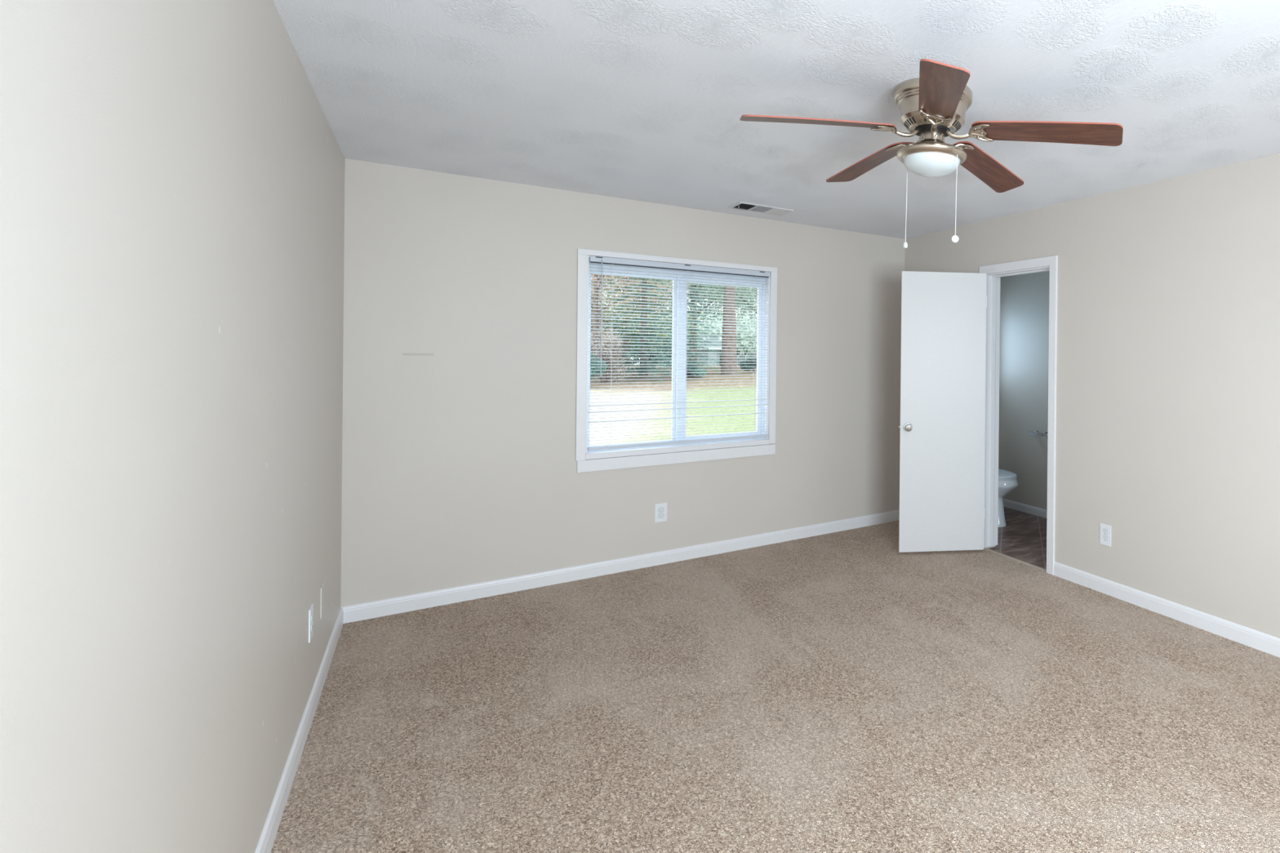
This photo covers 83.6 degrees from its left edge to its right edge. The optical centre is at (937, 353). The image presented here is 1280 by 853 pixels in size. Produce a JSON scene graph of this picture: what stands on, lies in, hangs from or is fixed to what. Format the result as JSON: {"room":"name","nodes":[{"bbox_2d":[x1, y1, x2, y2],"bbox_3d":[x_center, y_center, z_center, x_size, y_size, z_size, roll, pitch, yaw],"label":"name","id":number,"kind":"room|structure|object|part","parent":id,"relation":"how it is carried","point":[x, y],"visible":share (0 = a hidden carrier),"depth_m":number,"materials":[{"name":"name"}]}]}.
{"room":"empty bedroom","nodes":[
{"label":"empty bedroom","id":0,"kind":"room"},
{"bbox_2d":[0,0,345,852],"bbox_3d":[-1.450,0.216,1.155,0.120,2.440,5.550,1,0,-38],"label":"wall","id":1,"kind":"structure","parent":0,"point":[172,171],"depth_m":1.10,"materials":[{"name":"beige paint"}]},
{"bbox_2d":[254,607,343,852],"bbox_3d":[-1.406,1.392,1.192,0.012,0.088,5.538,1,0,-38],"label":"baseboard","id":2,"kind":"structure","parent":1,"relation":"attached to","point":[269,831],"depth_m":2.21,"materials":[{"name":"white paint"}]},
{"bbox_2d":[308,604,313,643],"bbox_3d":[-2.438,1.050,2.502,0.008,0.126,0.080,1,0,-38],"label":"wall outlet","id":3,"kind":"object","parent":1,"relation":"attached to","point":[311,609],"visible":1,"depth_m":2.49,"materials":[{"name":"white plastic"}]},
{"bbox_2d":[320,582,324,618],"bbox_3d":[-2.645,1.062,2.763,0.006,0.132,0.080,1,0,-38],"label":"blank cover plate","id":4,"kind":"object","parent":1,"relation":"attached to","point":[322,588],"visible":1,"depth_m":2.74,"materials":[{"name":"beige plastic"}]},
{"bbox_2d":[340,158,905,606],"bbox_3d":[-1.333,0.214,4.875,4.907,2.440,0.150,1,0,-38],"label":"wall","id":5,"kind":"structure","parent":0,"point":[460,464],"depth_m":3.90,"materials":[{"name":"beige paint"}]},
{"bbox_2d":[340,510,898,623],"bbox_3d":[-1.716,1.386,4.480,3.596,0.088,0.012,1,0,-38],"label":"baseboard","id":6,"kind":"structure","parent":5,"relation":"attached to","point":[366,611],"depth_m":4.08,"materials":[{"name":"white paint"}]},
{"bbox_2d":[654,502,666,523],"bbox_3d":[-1.874,1.079,4.356,0.080,0.126,0.008,1,0,-38],"label":"wall outlet","id":7,"kind":"object","parent":5,"relation":"attached to","point":[660,509],"visible":1,"depth_m":4.35,"materials":[{"name":"white plastic"}]},
{"bbox_2d":[657,513,663,518],"bbox_3d":[-1.873,1.098,4.354,0.037,0.030,0.002,1,0,-38],"label":"receptacle","id":8,"kind":"object","parent":7,"relation":"attached to","point":[660,515],"depth_m":4.35,"materials":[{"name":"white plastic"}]},
{"bbox_2d":[657,507,663,512],"bbox_3d":[-1.873,1.059,4.354,0.037,0.030,0.002,1,0,-38],"label":"receptacle","id":9,"kind":"object","parent":7,"relation":"attached to","point":[660,509],"depth_m":4.35,"materials":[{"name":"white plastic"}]},
{"bbox_2d":[575,248,777,472],"bbox_3d":[-1.789,0.050,4.502,1.328,1.407,0.167,1,0,-38],"label":"window","id":10,"kind":"structure","parent":5,"relation":"in","point":[584,457],"depth_m":4.49,"materials":[{"name":"white paint"}]},
{"bbox_3d":[-2.243,0.025,4.049,0.053,1.296,0.018,1,0,-38],"label":"casing","id":11,"kind":"part","parent":10,"relation":"part of","materials":[{"name":"white paint"}]},
{"bbox_3d":[-2.049,0.041,4.361,0.579,1.150,0.024,1,0,-38],"label":"fixed sash","id":12,"kind":"part","parent":10,"relation":"part of","materials":[{"name":"white plastic"}]},
{"bbox_3d":[-1.794,0.657,4.504,1.224,0.036,0.166,1,0,-38],"label":"sill","id":13,"kind":"part","parent":10,"relation":"part of","materials":[{"name":"white paint"}]},
{"bbox_3d":[-1.736,-0.636,4.443,1.328,0.035,0.018,1,0,-38],"label":"head casing","id":14,"kind":"part","parent":10,"relation":"part of","materials":[{"name":"white paint"}]},
{"bbox_2d":[587,255,770,451],"bbox_3d":[-1.738,0.006,4.449,1.204,1.241,0.046,1,0,-38],"label":"mini blind","id":15,"kind":"object","parent":10,"relation":"attached to","point":[599,260],"visible":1,"depth_m":4.40,"materials":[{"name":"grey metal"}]},
{"bbox_3d":[-2.112,0.007,4.165,0.002,1.182,0.030,1,0,-38],"label":"ladder cord","id":16,"kind":"part","parent":15,"relation":"part of","materials":[{"name":"white fabric"}]},
{"bbox_3d":[-1.749,0.612,4.456,1.200,0.022,0.024,1,0,-38],"label":"rail","id":17,"kind":"part","parent":15,"relation":"part of","materials":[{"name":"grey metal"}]},
{"bbox_3d":[-1.733,-0.576,4.444,1.192,0.006,0.006,1,0,-38],"label":"tilt rod","id":18,"kind":"part","parent":15,"relation":"part of","materials":[{"name":"white plastic"}]},
{"bbox_3d":[-1.741,0.011,4.457,0.002,1.182,0.030,1,0,-38],"label":"ladder cord","id":19,"kind":"part","parent":15,"relation":"part of","materials":[{"name":"white fabric"}]},
{"bbox_3d":[-1.357,0.015,4.760,0.002,1.182,0.030,1,0,-38],"label":"ladder cord","id":20,"kind":"part","parent":15,"relation":"part of","materials":[{"name":"white fabric"}]},
{"bbox_3d":[-1.583,0.045,4.687,0.616,1.150,0.028,1,0,-38],"label":"sliding sash","id":21,"kind":"part","parent":10,"relation":"part of","materials":[{"name":"white plastic"}]},
{"bbox_3d":[-1.241,0.032,4.839,0.050,1.290,0.018,1,0,-38],"label":"casing","id":22,"kind":"part","parent":10,"relation":"part of","materials":[{"name":"white paint"}]},
{"bbox_2d":[271,506,1279,852],"bbox_3d":[0.417,1.504,2.637,4.667,0.100,5.550,1,0,-38],"label":"floor","id":23,"kind":"structure","parent":0,"point":[843,691],"depth_m":2.54,"materials":[{"name":"beige carpet"}]},
{"bbox_2d":[997,468,1018,527],"bbox_3d":[0.387,1.069,5.616,0.490,0.772,0.797,1,0,-38],"label":"toilet","id":24,"kind":"object","parent":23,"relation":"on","point":[1007,480],"visible":0.25,"depth_m":5.36,"materials":[{"name":"white ceramic"}]},
{"bbox_3d":[0.451,1.022,5.535,0.360,0.016,0.542,1,0,-38],"label":"lid","id":25,"kind":"part","parent":24,"relation":"part of","materials":[{"name":"white ceramic"}]},
{"bbox_3d":[0.453,1.038,5.532,0.362,0.012,0.540,1,0,-38],"label":"seat","id":26,"kind":"part","parent":24,"relation":"part of","materials":[{"name":"white ceramic"}]},
{"bbox_2d":[272,0,1279,239],"bbox_3d":[0.443,-1.046,2.635,4.907,0.120,5.850,1,0,-38],"label":"ceiling","id":27,"kind":"structure","parent":0,"point":[644,100],"depth_m":2.43,"materials":[{"name":"paint"}]},
{"bbox_2d":[728,201,793,215],"bbox_3d":[-1.222,-0.994,4.451,0.385,0.022,0.215,1,0,-38],"label":"ceiling vent","id":28,"kind":"object","parent":27,"relation":"in","point":[748,206],"visible":1,"depth_m":4.43,"materials":[{"name":"white metal"}]},
{"bbox_2d":[739,58,1123,248],"bbox_3d":[-0.019,-0.701,2.392,1.354,0.584,1.291,1,0,-4],"label":"ceiling fan","id":29,"kind":"object","parent":27,"relation":"hanging from","point":[933,105],"visible":1,"depth_m":2.35,"materials":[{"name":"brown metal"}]},
{"bbox_3d":[-0.417,-0.821,2.287,0.542,0.079,0.141,1,0,-22],"label":"blade","id":30,"kind":"part","parent":29,"relation":"part of","materials":[{"name":"brown wood"}]},
{"bbox_3d":[-0.293,-0.818,2.772,0.141,0.079,0.542,1,0,-40],"label":"blade","id":31,"kind":"part","parent":29,"relation":"part of","materials":[{"name":"brown wood"}]},
{"bbox_3d":[-0.122,-0.584,2.513,0.003,0.307,0.003,1,0,-38],"label":"pull chain","id":32,"kind":"part","parent":29,"relation":"part of","materials":[{"name":"silver metal"}]},
{"bbox_3d":[-0.024,-0.708,2.444,0.217,0.058,0.217,1,0,-38],"label":"lamp shade","id":33,"kind":"part","parent":29,"relation":"part of","materials":[{"name":"white glass"}]},
{"bbox_3d":[0.006,-0.810,2.018,0.141,0.079,0.542,1,0,-4],"label":"blade","id":34,"kind":"part","parent":29,"relation":"part of","materials":[{"name":"brown wood"}]},
{"bbox_3d":[0.068,-0.584,2.365,0.003,0.298,0.003,1,0,-38],"label":"pull chain","id":35,"kind":"part","parent":29,"relation":"part of","materials":[{"name":"silver metal"}]},
{"bbox_3d":[0.207,-0.806,2.803,0.141,0.079,0.542,1,0,32],"label":"blade","id":36,"kind":"part","parent":29,"relation":"part of","materials":[{"name":"brown wood"}]},
{"bbox_3d":[0.391,-0.801,2.338,0.542,0.079,0.141,1,0,14],"label":"blade","id":37,"kind":"part","parent":29,"relation":"part of","materials":[{"name":"brown wood"}]},
{"bbox_2d":[998,271,1049,510],"bbox_3d":[1.336,0.240,5.354,0.120,2.440,2.400,1,0,-38],"label":"wall","id":38,"kind":"structure","parent":0,"point":[1024,298],"depth_m":5.93,"materials":[{"name":"beige paint"}]},
{"bbox_2d":[1002,498,1047,518],"bbox_3d":[1.272,1.429,5.314,0.013,0.070,2.399,1,0,-38],"label":"baseboard","id":39,"kind":"structure","parent":38,"relation":"attached to","point":[1033,510],"depth_m":5.90,"materials":[{"name":"white paint"}]},
{"bbox_2d":[1027,430,1048,436],"bbox_3d":[0.902,0.716,5.744,0.072,0.038,0.197,1,0,-38],"label":"toilet paper holder","id":40,"kind":"object","parent":38,"relation":"attached to","point":[1036,433],"visible":0.88,"depth_m":5.71,"materials":[{"name":"silver metal"}]},
{"bbox_2d":[904,153,1279,638],"bbox_3d":[1.469,0.268,3.454,0.120,2.490,5.550,1,0,-38],"label":"wall","id":41,"kind":"structure","parent":0,"point":[1168,369],"depth_m":3.59,"materials":[{"name":"beige paint"}]},
{"bbox_2d":[898,271,987,552],"bbox_3d":[0.041,0.420,4.662,0.645,2.016,0.155,1,0,-8],"label":"door","id":42,"kind":"structure","parent":41,"relation":"in","point":[941,508],"depth_m":4.64,"materials":[{"name":"white paint"}]},
{"bbox_3d":[-0.209,0.527,4.581,0.065,0.065,0.060,1,0,-8],"label":"knob","id":43,"kind":"part","parent":42,"relation":"part of","materials":[{"name":"silver metal"}]},
{"bbox_2d":[985,548,1046,572],"bbox_3d":[0.549,1.450,4.529,0.032,0.007,0.606,1,0,-38],"label":"threshold strip","id":44,"kind":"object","parent":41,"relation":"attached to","point":[988,549],"depth_m":4.50,"materials":[{"name":"grey metal"}]},
{"bbox_2d":[978,255,1057,575],"bbox_3d":[0.589,0.403,4.558,0.142,2.100,0.755,1,0,-38],"label":"trim","id":45,"kind":"structure","parent":41,"relation":"attached to","point":[993,273],"depth_m":4.76,"materials":[{"name":"white paint"}]},
{"bbox_3d":[0.328,0.397,4.789,0.018,2.092,0.069,1,0,-38],"label":"casing","id":46,"kind":"part","parent":45,"relation":"part of","materials":[{"name":"white paint"}]},
{"bbox_3d":[0.554,-0.617,4.514,0.018,0.061,0.628,1,0,-38],"label":"head casing","id":47,"kind":"part","parent":45,"relation":"part of","materials":[{"name":"white paint"}]},
{"bbox_3d":[0.756,0.406,4.246,0.018,2.100,0.058,1,0,-38],"label":"casing","id":48,"kind":"part","parent":45,"relation":"part of","materials":[{"name":"white paint"}]},
{"bbox_2d":[1099,523,1111,546],"bbox_3d":[1.020,1.103,3.910,0.008,0.126,0.080,1,0,-38],"label":"wall outlet","id":49,"kind":"object","parent":41,"relation":"attached to","point":[1105,530],"visible":1,"depth_m":3.91,"materials":[{"name":"white plastic"}]},
{"bbox_2d":[1102,535,1107,541],"bbox_3d":[1.018,1.123,3.909,0.002,0.030,0.037,1,0,-38],"label":"receptacle","id":50,"kind":"object","parent":49,"relation":"attached to","point":[1104,537],"depth_m":3.91,"materials":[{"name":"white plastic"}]},
{"bbox_2d":[1102,528,1107,534],"bbox_3d":[1.019,1.084,3.909,0.002,0.030,0.037,1,0,-38],"label":"receptacle","id":51,"kind":"object","parent":49,"relation":"attached to","point":[1104,531],"depth_m":3.91,"materials":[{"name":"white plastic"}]},
{"bbox_2d":[1053,561,1279,657],"bbox_3d":[1.944,1.425,2.730,0.012,0.088,3.808,1,0,-38],"label":"baseboard","id":52,"kind":"structure","parent":41,"relation":"attached to","point":[1260,641],"depth_m":3.53,"materials":[{"name":"white paint"}]},
{"label":"outside","id":53,"kind":"structure","parent":0,"visible":0},
{"bbox_2d":[589,364,756,445],"bbox_3d":[-15.490,1.305,51.371,100.000,1.268,90.000,1,0,-38],"label":"lawn","id":54,"kind":"structure","parent":53,"point":[605,390],"depth_m":15.17,"materials":[{"name":"green plant"}]},
{"bbox_2d":[590,351,607,379],"bbox_3d":[-10.447,0.504,19.124,1.184,1.226,1.168,1,0,12],"label":"shrub","id":55,"kind":"object","parent":54,"relation":"on","point":[593,372],"visible":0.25,"depth_m":19.01,"materials":[{"name":"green plant"}]},
{"bbox_2d":[591,307,609,349],"bbox_3d":[-13.893,-0.639,25.019,2.162,2.965,2.197,1,0,-38],"label":"shrub","id":56,"kind":"object","parent":54,"relation":"on","point":[592,326],"visible":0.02,"depth_m":25.11,"materials":[{"name":"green plant"}]},
{"bbox_2d":[591,275,618,333],"bbox_3d":[-17.945,-5.020,28.172,9.342,11.948,8.788,1,0,-2],"label":"broadleaf tree","id":57,"kind":"object","parent":54,"relation":"on","point":[600,275],"visible":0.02,"depth_m":29.62,"materials":[{"name":"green plant"}]},
{"bbox_2d":[590,325,628,383],"bbox_3d":[-10.742,0.103,20.632,1.460,1.985,1.268,1,0,-38],"label":"shrub","id":58,"kind":"object","parent":54,"relation":"on","point":[615,348],"visible":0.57,"depth_m":20.54,"materials":[{"name":"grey plant"}]},
{"bbox_2d":[591,275,666,324],"bbox_3d":[-23.193,-6.505,38.514,13.606,15.206,11.889,1,0,-30],"label":"broadleaf tree","id":59,"kind":"object","parent":54,"relation":"on","point":[597,276],"visible":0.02,"depth_m":39.61,"materials":[{"name":"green plant"}]},
{"bbox_2d":[591,314,671,368],"bbox_3d":[-18.408,-0.812,37.263,4.964,3.672,5.306,1,0,13],"label":"thicket","id":60,"kind":"object","parent":54,"relation":"on","point":[619,327],"visible":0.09,"depth_m":37.02,"materials":[{"name":"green plant"}]},
{"bbox_2d":[599,302,663,365],"bbox_3d":[-40.840,-0.617,67.604,22.344,10.216,18.673,1,0,-38],"label":"thicket","id":61,"kind":"object","parent":54,"relation":"on","point":[605,302],"visible":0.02,"depth_m":70.96,"materials":[{"name":"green plant"}]},
{"bbox_2d":[591,274,688,377],"bbox_3d":[-11.898,-3.216,22.607,5.960,8.465,5.795,1,0,12],"label":"broadleaf tree","id":62,"kind":"object","parent":54,"relation":"on","point":[593,275],"visible":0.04,"depth_m":22.66,"materials":[{"name":"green plant"}]},
{"bbox_2d":[594,276,702,384],"bbox_3d":[-10.187,-2.172,22.492,3.854,6.596,3.788,1,0,-4],"label":"conifer","id":63,"kind":"object","parent":54,"relation":"on","point":[646,375],"visible":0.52,"depth_m":22.24,"materials":[{"name":"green plant"}]},
{"bbox_2d":[591,274,709,369],"bbox_3d":[-14.499,-4.950,30.802,8.443,11.891,8.298,1,0,-38],"label":"broadleaf tree","id":64,"kind":"object","parent":54,"relation":"on","point":[615,277],"visible":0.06,"depth_m":30.75,"materials":[{"name":"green plant"}]},
{"bbox_2d":[603,275,751,368],"bbox_3d":[-20.340,-7.372,46.694,13.962,17.165,14.663,1,0,-2],"label":"broadleaf tree","id":65,"kind":"object","parent":54,"relation":"on","point":[618,276],"visible":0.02,"depth_m":48.20,"materials":[{"name":"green plant"}]},
{"bbox_2d":[648,280,721,373],"bbox_3d":[-10.429,-3.201,26.327,3.320,8.298,3.372,1,0,36],"label":"conifer","id":66,"kind":"object","parent":54,"relation":"on","point":[690,297],"visible":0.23,"depth_m":26.32,"materials":[{"name":"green plant"}]},
{"bbox_2d":[613,276,757,366],"bbox_3d":[-14.289,-5.385,37.647,9.748,12.916,9.786,1,0,-38],"label":"broadleaf tree","id":67,"kind":"object","parent":54,"relation":"on","point":[707,298],"visible":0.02,"depth_m":37.18,"materials":[{"name":"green plant"}]},
{"bbox_2d":[657,335,721,365],"bbox_3d":[-29.676,-0.160,75.311,8.000,3.900,6.080,1,0,-24],"label":"house","id":68,"kind":"structure","parent":54,"relation":"on","point":[709,354],"depth_m":74.21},
{"bbox_3d":[-26.019,0.604,74.236,1.000,2.050,0.050,1,0,-24],"label":"door","id":69,"kind":"part","parent":68,"relation":"part of","materials":[{"name":"white"}]},
{"bbox_2d":[633,310,756,364],"bbox_3d":[-29.841,-0.752,89.233,40.393,10.894,36.667,1,0,-38],"label":"thicket","id":70,"kind":"object","parent":54,"relation":"on","point":[751,338],"visible":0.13,"depth_m":81.62,"materials":[{"name":"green plant"}]},
{"bbox_2d":[686,362,706,377],"bbox_3d":[-9.200,0.662,24.145,0.996,0.672,0.977,1,0,36],"label":"shrub","id":71,"kind":"object","parent":54,"relation":"on","point":[695,369],"visible":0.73,"depth_m":23.93,"materials":[{"name":"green plant"}]},
{"bbox_2d":[689,283,755,323],"bbox_3d":[-14.360,-7.232,55.215,13.768,17.065,14.154,1,0,-38],"label":"broadleaf tree","id":72,"kind":"object","parent":54,"relation":"on","point":[691,283],"visible":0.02,"depth_m":53.74,"materials":[{"name":"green plant"}]},
{"bbox_2d":[693,284,757,324],"bbox_3d":[-8.343,-4.638,32.950,7.862,11.299,6.724,1,0,8],"label":"broadleaf tree","id":73,"kind":"object","parent":54,"relation":"on","point":[718,287],"visible":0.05,"depth_m":32.54,"materials":[{"name":"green plant"}]},
{"bbox_2d":[720,285,737,374],"bbox_3d":[-8.563,-4.957,26.216,6.900,11.947,5.913,1,0,-38],"label":"broadleaf tree","id":74,"kind":"object","parent":54,"relation":"on","point":[724,353],"visible":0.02,"depth_m":26.12,"materials":[{"name":"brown plant"}]},
{"bbox_2d":[704,284,757,324],"bbox_3d":[-10.231,-5.396,42.425,11.632,13.065,11.242,1,0,-38],"label":"broadleaf tree","id":75,"kind":"object","parent":54,"relation":"on","point":[711,285],"visible":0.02,"depth_m":42.38,"materials":[{"name":"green plant"}]},
{"bbox_2d":[737,355,756,365],"bbox_3d":[-19.743,0.963,72.462,5.970,1.500,0.162,1,0,-18],"label":"picket fence","id":76,"kind":"object","parent":54,"relation":"on","point":[741,359],"visible":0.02,"depth_m":71.69,"materials":[{"name":"white wood"}]},
{"bbox_2d":[738,356,756,371],"bbox_3d":[-8.012,0.508,28.274,1.365,0.797,1.372,1,0,-38],"label":"shrub","id":77,"kind":"object","parent":54,"relation":"on","point":[748,361],"visible":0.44,"depth_m":28.00,"materials":[{"name":"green plant"}]}
]}

